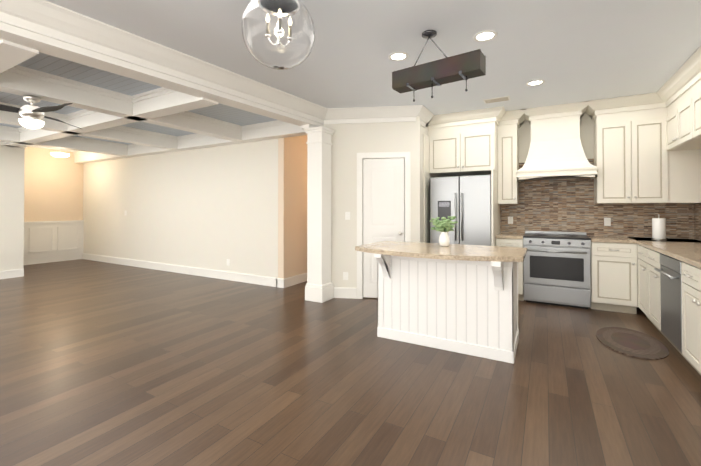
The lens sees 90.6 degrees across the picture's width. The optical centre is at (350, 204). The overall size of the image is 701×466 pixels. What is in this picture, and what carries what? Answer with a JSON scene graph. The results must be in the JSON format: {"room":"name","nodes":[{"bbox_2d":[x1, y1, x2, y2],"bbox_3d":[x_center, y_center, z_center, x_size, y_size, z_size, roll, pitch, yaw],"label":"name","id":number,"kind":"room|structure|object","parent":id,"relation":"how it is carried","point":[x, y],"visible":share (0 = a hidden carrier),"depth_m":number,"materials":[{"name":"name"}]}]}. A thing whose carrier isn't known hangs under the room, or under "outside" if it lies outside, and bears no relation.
{"room":"kitchen","nodes":[
{"label":"kitchen","id":0,"kind":"room"},
{"bbox_2d":[0,145,24,270],"bbox_3d":[-8.037,-0.026,3.714,0.120,2.740,6.900,0,-1,29],"label":"wall","id":1,"kind":"structure","parent":0,"point":[12,163],"depth_m":6.54,"materials":[{"name":"paint"}]},
{"bbox_2d":[0,269,23,278],"bbox_3d":[-7.976,1.269,3.667,0.028,0.150,6.900,0,-1,29],"label":"baseboard","id":2,"kind":"structure","parent":1,"relation":"attached to","point":[6,274],"depth_m":6.51,"materials":[{"name":"white wood"}]},
{"bbox_2d":[24,147,82,221],"bbox_3d":[-7.411,0.020,8.295,0.120,2.740,1.700,0,-1,29],"label":"wall","id":3,"kind":"structure","parent":0,"point":[53,188],"depth_m":8.43,"materials":[{"name":"paint"}]},
{"bbox_2d":[24,253,81,264],"bbox_3d":[-7.350,1.315,8.248,0.028,0.150,1.700,0,-1,29],"label":"baseboard","id":4,"kind":"structure","parent":3,"relation":"attached to","point":[39,260],"depth_m":8.43,"materials":[{"name":"white wood"}]},
{"bbox_2d":[24,220,83,258],"bbox_3d":[-7.323,0.815,8.238,0.040,0.850,1.700,0,-1,29],"label":"wainscoting","id":5,"kind":"structure","parent":3,"relation":"attached to","point":[48,238],"depth_m":8.41,"materials":[{"name":"white wood"}]},
{"bbox_2d":[83,139,277,277],"bbox_3d":[-4.097,0.012,7.475,6.700,2.740,0.120,0,-1,29],"label":"wall","id":6,"kind":"structure","parent":0,"point":[213,208],"depth_m":6.88,"materials":[{"name":"paint"}]},
{"bbox_2d":[82,253,283,287],"bbox_3d":[-4.020,1.306,7.336,6.718,0.150,0.024,0,-1,29],"label":"baseboard","id":7,"kind":"structure","parent":6,"relation":"attached to","point":[247,278],"depth_m":6.78,"materials":[{"name":"white wood"}]},
{"bbox_2d":[278,135,306,278],"bbox_3d":[-0.272,0.010,7.319,0.120,2.740,3.600,0,-1,29],"label":"wall","id":8,"kind":"structure","parent":0,"point":[292,206],"depth_m":5.92,"materials":[{"name":"paint"}]},
{"bbox_2d":[284,273,306,287],"bbox_3d":[-0.211,1.305,7.272,0.028,0.150,3.600,0,-1,29],"label":"baseboard","id":9,"kind":"structure","parent":8,"relation":"attached to","point":[294,280],"depth_m":5.95,"materials":[{"name":"white wood"}]},
{"bbox_2d":[0,259,700,465],"bbox_3d":[-3.238,1.399,4.155,14.000,0.100,14.000,0,-1,29],"label":"floor","id":10,"kind":"structure","parent":0,"point":[106,364],"depth_m":2.56,"materials":[{"name":"brown wood"}]},
{"bbox_2d":[304,126,334,302],"bbox_3d":[-0.448,0.132,5.007,0.320,2.450,0.320,0,-1,29],"label":"column","id":11,"kind":"structure","parent":10,"relation":"on","point":[319,287],"depth_m":4.91,"materials":[{"name":"white wood"}]},
{"bbox_2d":[374,254,518,363],"bbox_3d":[0.936,0.904,3.431,1.264,0.876,0.918,0,-1,29],"label":"kitchen island","id":12,"kind":"object","parent":10,"relation":"on","point":[460,298],"depth_m":3.19,"materials":[{"name":"white wood"}]},
{"bbox_2d":[355,241,526,264],"bbox_3d":[0.855,0.446,3.425,1.550,0.040,0.945,0,-1,29],"label":"island countertop","id":13,"kind":"structure","parent":12,"relation":"on","point":[494,255],"depth_m":3.22,"materials":[{"name":"beige stone"}]},
{"bbox_2d":[429,216,457,245],"bbox_3d":[0.947,0.270,3.596,0.279,0.314,0.364,0,-1,29],"label":"potted plant","id":14,"kind":"object","parent":13,"relation":"on","point":[444,226],"visible":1,"depth_m":3.55,"materials":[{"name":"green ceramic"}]},
{"bbox_2d":[430,175,490,245],"bbox_3d":[1.771,0.471,5.395,0.873,1.780,0.842,0,-1,29],"label":"refrigerator","id":15,"kind":"object","parent":10,"relation":"on","point":[465,201],"visible":0.44,"depth_m":5.04,"materials":[{"name":"grey metal"}]},
{"bbox_2d":[495,234,523,300],"bbox_3d":[2.404,0.921,5.192,0.351,0.875,0.620,0,-1,29],"label":"base cabinet","id":16,"kind":"object","parent":10,"relation":"on","point":[505,242],"depth_m":4.89,"materials":[{"name":"beige wood"}]},
{"bbox_2d":[495,234,522,237],"bbox_3d":[2.399,0.464,5.193,0.357,0.040,0.630,0,-1,29],"label":"countertop","id":17,"kind":"structure","parent":16,"relation":"on","point":[496,235],"depth_m":5.01,"materials":[{"name":"beige stone"}]},
{"bbox_2d":[523,231,590,308],"bbox_3d":[2.876,0.873,4.870,0.784,0.965,0.686,0,-1,29],"label":"range","id":18,"kind":"object","parent":10,"relation":"on","point":[557,268],"visible":0.98,"depth_m":4.63,"materials":[{"name":"silver metal"}]},
{"bbox_2d":[591,242,630,312],"bbox_3d":[3.438,0.915,4.575,0.482,0.875,0.681,0,-1,29],"label":"base cabinet","id":19,"kind":"object","parent":10,"relation":"on","point":[610,261],"depth_m":4.36,"materials":[{"name":"beige wood"}]},
{"bbox_2d":[588,236,634,241],"bbox_3d":[3.738,0.456,4.440,1.143,0.040,0.630,0,-1,29],"label":"countertop","id":20,"kind":"structure","parent":19,"relation":"on","point":[593,238],"depth_m":4.40,"materials":[{"name":"beige stone"}]},
{"bbox_2d":[635,238,700,265],"bbox_3d":[2.993,0.438,2.653,0.690,0.040,4.476,0,-1,29],"label":"countertop","id":21,"kind":"structure","parent":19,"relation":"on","point":[689,250],"depth_m":3.52,"materials":[{"name":"beige stone"}]},
{"bbox_2d":[596,327,668,359],"bbox_3d":[2.737,1.334,3.397,0.540,0.012,0.880,0,-1,29],"label":"mat","id":22,"kind":"object","parent":10,"relation":"on","point":[632,343],"visible":1,"depth_m":3.32,"materials":[{"name":"brown fabric"}]},
{"bbox_2d":[631,242,646,316],"bbox_3d":[3.636,0.908,3.844,0.741,0.875,0.561,0,-1,29],"label":"base cabinet","id":23,"kind":"object","parent":10,"relation":"on","point":[638,253],"depth_m":4.17,"materials":[{"name":"beige wood"}]},
{"bbox_2d":[647,246,654,325],"bbox_3d":[3.452,0.904,3.454,0.680,0.875,0.543,0,-1,29],"label":"base cabinet","id":24,"kind":"object","parent":10,"relation":"on","point":[650,253],"depth_m":3.69,"materials":[{"name":"beige wood"}]},
{"bbox_2d":[655,250,678,350],"bbox_3d":[3.170,0.899,2.954,0.680,0.875,0.732,0,-1,29],"label":"dishwasher","id":25,"kind":"object","parent":10,"relation":"on","point":[666,267],"depth_m":3.18,"materials":[{"name":"silver metal"}]},
{"bbox_2d":[679,258,694,368],"bbox_3d":[2.901,0.894,2.475,0.680,0.875,0.490,0,-1,29],"label":"base cabinet","id":26,"kind":"object","parent":10,"relation":"on","point":[686,271],"depth_m":2.75,"materials":[{"name":"beige wood"}]},
{"bbox_2d":[695,266,700,374],"bbox_3d":[2.720,0.891,2.155,0.680,0.875,0.492,0,-1,29],"label":"base cabinet","id":27,"kind":"object","parent":10,"relation":"on","point":[697,268],"depth_m":2.55,"materials":[{"name":"beige wood"}]},
{"bbox_2d":[0,0,700,151],"bbox_3d":[-3.238,-1.424,4.183,14.000,0.135,14.000,0,-1,29],"label":"ceiling","id":28,"kind":"structure","parent":0,"point":[571,51],"depth_m":3.11,"materials":[{"name":"paint"}]},
{"bbox_2d":[0,141,26,147],"bbox_3d":[-7.933,-1.262,3.668,0.190,0.270,6.900,0,-1,29],"label":"beam","id":29,"kind":"structure","parent":28,"relation":"attached to","point":[2,143],"depth_m":6.42,"materials":[{"name":"white"}]},
{"bbox_2d":[0,39,38,72],"bbox_3d":[-4.768,-1.260,3.861,5.447,0.270,0.270,0,-1,29],"label":"cross beam","id":30,"kind":"structure","parent":28,"relation":"attached to","point":[12,54],"depth_m":2.62,"materials":[{"name":"white wood"}]},
{"bbox_2d":[50,149,69,156],"bbox_3d":[-6.636,-1.224,7.929,0.340,0.260,0.340,0,-1,29],"label":"ceiling light","id":31,"kind":"object","parent":28,"relation":"hanging from","point":[56,154],"visible":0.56,"depth_m":7.83,"materials":[{"name":"white glass"}]},
{"bbox_2d":[0,125,127,155],"bbox_3d":[-7.051,-1.258,4.032,0.270,0.270,8.400,0,-1,29],"label":"beam","id":32,"kind":"structure","parent":28,"relation":"attached to","point":[9,134],"depth_m":6.79,"materials":[{"name":"white"}]},
{"bbox_2d":[0,102,177,149],"bbox_3d":[-5.526,-1.266,3.174,0.270,0.270,8.400,0,-1,29],"label":"beam","id":33,"kind":"structure","parent":28,"relation":"attached to","point":[125,134],"depth_m":5.79,"materials":[{"name":"white"}]},
{"bbox_2d":[6,87,217,146],"bbox_3d":[-3.958,-1.246,5.160,5.585,0.270,0.270,0,-1,29],"label":"cross beam","id":34,"kind":"structure","parent":28,"relation":"attached to","point":[157,102],"depth_m":4.49,"materials":[{"name":"white"}]},
{"bbox_2d":[0,65,241,140],"bbox_3d":[-4.001,-1.275,2.316,0.270,0.270,8.400,0,-1,29],"label":"beam","id":35,"kind":"structure","parent":28,"relation":"attached to","point":[22,81],"depth_m":3.99,"materials":[{"name":"white"}]},
{"bbox_2d":[0,95,80,128],"bbox_3d":[-3.205,-0.963,3.533,1.116,0.330,1.239,0,-1,29],"label":"ceiling fan","id":36,"kind":"object","parent":35,"relation":"hanging from","point":[31,114],"visible":1,"depth_m":3.56,"materials":[{"name":"silver metal"}]},
{"bbox_2d":[0,22,323,129],"bbox_3d":[-2.918,-1.272,1.657,0.240,0.290,8.620,0,-1,34],"label":"header beam","id":37,"kind":"structure","parent":28,"relation":"attached to","point":[50,46],"depth_m":3.03,"materials":[{"name":"white"}]},
{"bbox_2d":[0,0,327,123],"bbox_3d":[-2.774,-1.322,1.547,0.911,0.190,8.579,0,-1,29],"label":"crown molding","id":38,"kind":"structure","parent":37,"relation":"attached to","point":[52,20],"depth_m":2.96,"materials":[{"name":"white wood"}]},
{"bbox_2d":[73,120,306,163],"bbox_3d":[-3.750,-1.227,7.109,7.436,0.270,0.270,0,-1,29],"label":"beam","id":39,"kind":"structure","parent":28,"relation":"attached to","point":[275,129],"depth_m":6.41,"materials":[{"name":"white"}]},
{"bbox_2d":[241,0,314,69],"bbox_3d":[-0.457,-1.146,2.218,0.459,0.531,0.459,0,-1,29],"label":"pendant light","id":40,"kind":"object","parent":28,"relation":"hanging from","point":[278,34],"visible":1,"depth_m":2.06,"materials":[{"name":"clear glass"}]},
{"bbox_2d":[388,52,408,60],"bbox_3d":[0.451,-1.397,3.270,0.190,0.008,0.190,0,-1,29],"label":"recessed light","id":41,"kind":"object","parent":28,"relation":"in","point":[398,56],"visible":1,"depth_m":3.27,"materials":[{"name":"white"}]},
{"bbox_2d":[392,30,485,101],"bbox_3d":[0.694,-1.137,2.805,0.729,0.537,0.156,0,-1,36],"label":"chandelier","id":42,"kind":"object","parent":28,"relation":"hanging from","point":[466,66],"visible":1,"depth_m":2.74,"materials":[{"name":"wood"}]},
{"bbox_2d":[473,30,496,41],"bbox_3d":[1.118,-1.401,2.882,0.190,0.008,0.190,0,-1,29],"label":"recessed light","id":43,"kind":"object","parent":28,"relation":"in","point":[485,35],"visible":1,"depth_m":2.88,"materials":[{"name":"white"}]},
{"bbox_2d":[483,96,510,102],"bbox_3d":[1.923,-1.382,4.565,0.320,0.010,0.180,0,-1,29],"label":"ceiling vent","id":44,"kind":"object","parent":28,"relation":"in","point":[498,99],"visible":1,"depth_m":4.54,"materials":[{"name":"white metal"}]},
{"bbox_2d":[526,80,544,85],"bbox_3d":[2.106,-1.390,3.955,0.190,0.008,0.190,0,-1,29],"label":"recessed light","id":45,"kind":"object","parent":28,"relation":"in","point":[534,82],"visible":0.98,"depth_m":3.94,"materials":[{"name":"white"}]},
{"bbox_2d":[324,115,419,287],"bbox_3d":[0.303,-0.012,5.090,1.398,2.740,0.120,0,-1,7],"label":"wall","id":46,"kind":"structure","parent":0,"point":[346,145],"depth_m":5.06,"materials":[{"name":"paint"}]},
{"bbox_2d":[343,272,347,279],"bbox_3d":[-0.071,1.038,5.061,0.075,0.115,0.008,0,-1,7],"label":"outlet","id":47,"kind":"object","parent":46,"relation":"attached to","point":[345,275],"visible":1,"depth_m":5.06,"materials":[{"name":"white plastic"}]},
{"bbox_2d":[334,287,356,298],"bbox_3d":[-0.087,1.282,5.053,0.350,0.150,0.022,0,-1,7],"label":"baseboard","id":48,"kind":"structure","parent":46,"relation":"attached to","point":[339,292],"depth_m":5.04,"materials":[{"name":"white wood"}]},
{"bbox_2d":[345,212,349,219],"bbox_3d":[-0.041,0.158,5.066,0.075,0.115,0.008,0,-1,7],"label":"light switch","id":49,"kind":"object","parent":46,"relation":"attached to","point":[347,215],"visible":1,"depth_m":5.06,"materials":[{"name":"white plastic"}]},
{"bbox_2d":[328,105,427,123],"bbox_3d":[0.371,-1.288,4.925,1.220,0.190,0.604,0,-1,29],"label":"crown molding","id":50,"kind":"structure","parent":46,"relation":"attached to","point":[408,113],"depth_m":4.96,"materials":[{"name":"white"}]},
{"bbox_2d":[363,158,403,297],"bbox_3d":[0.480,0.336,5.041,0.562,2.018,0.255,0,-1,29],"label":"pantry door","id":51,"kind":"structure","parent":46,"relation":"in","point":[383,199],"depth_m":5.04,"materials":[{"name":"white wood"}]},
{"bbox_2d":[357,152,410,298],"bbox_3d":[0.482,0.300,5.054,0.770,2.115,0.140,0,-1,7],"label":"door frame","id":52,"kind":"structure","parent":46,"relation":"attached to","point":[407,186],"depth_m":5.02,"materials":[{"name":"white wood"}]},
{"bbox_2d":[420,125,427,242],"bbox_3d":[1.176,-0.008,5.529,0.120,2.740,1.260,0,-1,29],"label":"wall","id":53,"kind":"structure","parent":0,"point":[423,130],"depth_m":5.23,"materials":[{"name":"paint"}]},
{"bbox_2d":[420,110,433,127],"bbox_3d":[1.101,-1.286,5.132,0.150,0.190,0.449,0,-1,29],"label":"crown molding","id":54,"kind":"structure","parent":53,"relation":"attached to","point":[430,114],"depth_m":5.26,"materials":[{"name":"white wood"}]},
{"bbox_2d":[442,113,681,238],"bbox_3d":[2.996,-0.010,5.297,3.520,2.740,0.120,0,-1,29],"label":"wall","id":55,"kind":"structure","parent":0,"point":[587,131],"depth_m":5.03,"materials":[{"name":"paint"}]},
{"bbox_2d":[423,106,506,176],"bbox_3d":[1.841,-0.938,5.451,1.116,0.878,0.753,0,-1,29],"label":"upper cabinet","id":56,"kind":"object","parent":55,"relation":"attached to","point":[472,142],"depth_m":5.24,"materials":[{"name":"beige wood"}]},
{"bbox_2d":[495,109,530,205],"bbox_3d":[2.462,-0.697,5.271,0.400,1.363,0.453,0,-1,29],"label":"upper cabinet","id":57,"kind":"object","parent":55,"relation":"attached to","point":[507,181],"depth_m":5.18,"materials":[{"name":"beige wood"}]},
{"bbox_2d":[516,101,597,181],"bbox_3d":[2.926,-0.872,4.978,0.964,1.018,0.512,0,-1,29],"label":"range hood","id":58,"kind":"object","parent":55,"relation":"attached to","point":[556,151],"depth_m":4.86,"materials":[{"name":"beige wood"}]},
{"bbox_2d":[500,159,693,238],"bbox_3d":[3.358,-0.111,5.024,2.379,1.103,0.002,0,-1,29],"label":"backsplash","id":59,"kind":"structure","parent":55,"relation":"attached to","point":[565,205],"depth_m":5.03,"materials":[{"name":"tile"}]},
{"bbox_2d":[508,217,512,223],"bbox_3d":[2.527,0.242,5.480,0.075,0.115,0.008,0,-1,29],"label":"outlet","id":60,"kind":"object","parent":59,"relation":"attached to","point":[510,220],"visible":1,"depth_m":5.48,"materials":[{"name":"white plastic"}]},
{"bbox_2d":[604,218,610,225],"bbox_3d":[3.608,0.236,4.872,0.075,0.115,0.008,0,-1,29],"label":"outlet","id":61,"kind":"object","parent":59,"relation":"attached to","point":[607,221],"visible":1,"depth_m":4.87,"materials":[{"name":"white plastic"}]},
{"bbox_2d":[583,95,700,203],"bbox_3d":[3.767,-0.704,4.537,1.176,1.363,0.453,0,-1,29],"label":"upper cabinet","id":62,"kind":"object","parent":55,"relation":"attached to","point":[647,147],"depth_m":4.47,"materials":[{"name":"beige wood"}]},
{"bbox_2d":[639,46,700,141],"bbox_3d":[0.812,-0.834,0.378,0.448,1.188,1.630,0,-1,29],"label":"upper cabinet","id":63,"kind":"object","parent":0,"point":[672,113],"depth_m":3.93,"materials":[{"name":"beige wood"}]},
{"bbox_3d":[1.952,-0.064,-0.025,0.120,2.740,10.180,0,-1,29],"label":"wall","id":64,"kind":"structure","parent":0,"visible":0},
{"bbox_2d":[694,203,700,239],"bbox_3d":[3.286,-0.137,2.472,0.002,1.103,4.517,0,-1,29],"label":"backsplash","id":65,"kind":"structure","parent":64,"relation":"attached to","point":[697,221],"depth_m":4.33,"materials":[{"name":"tile"}]}
]}

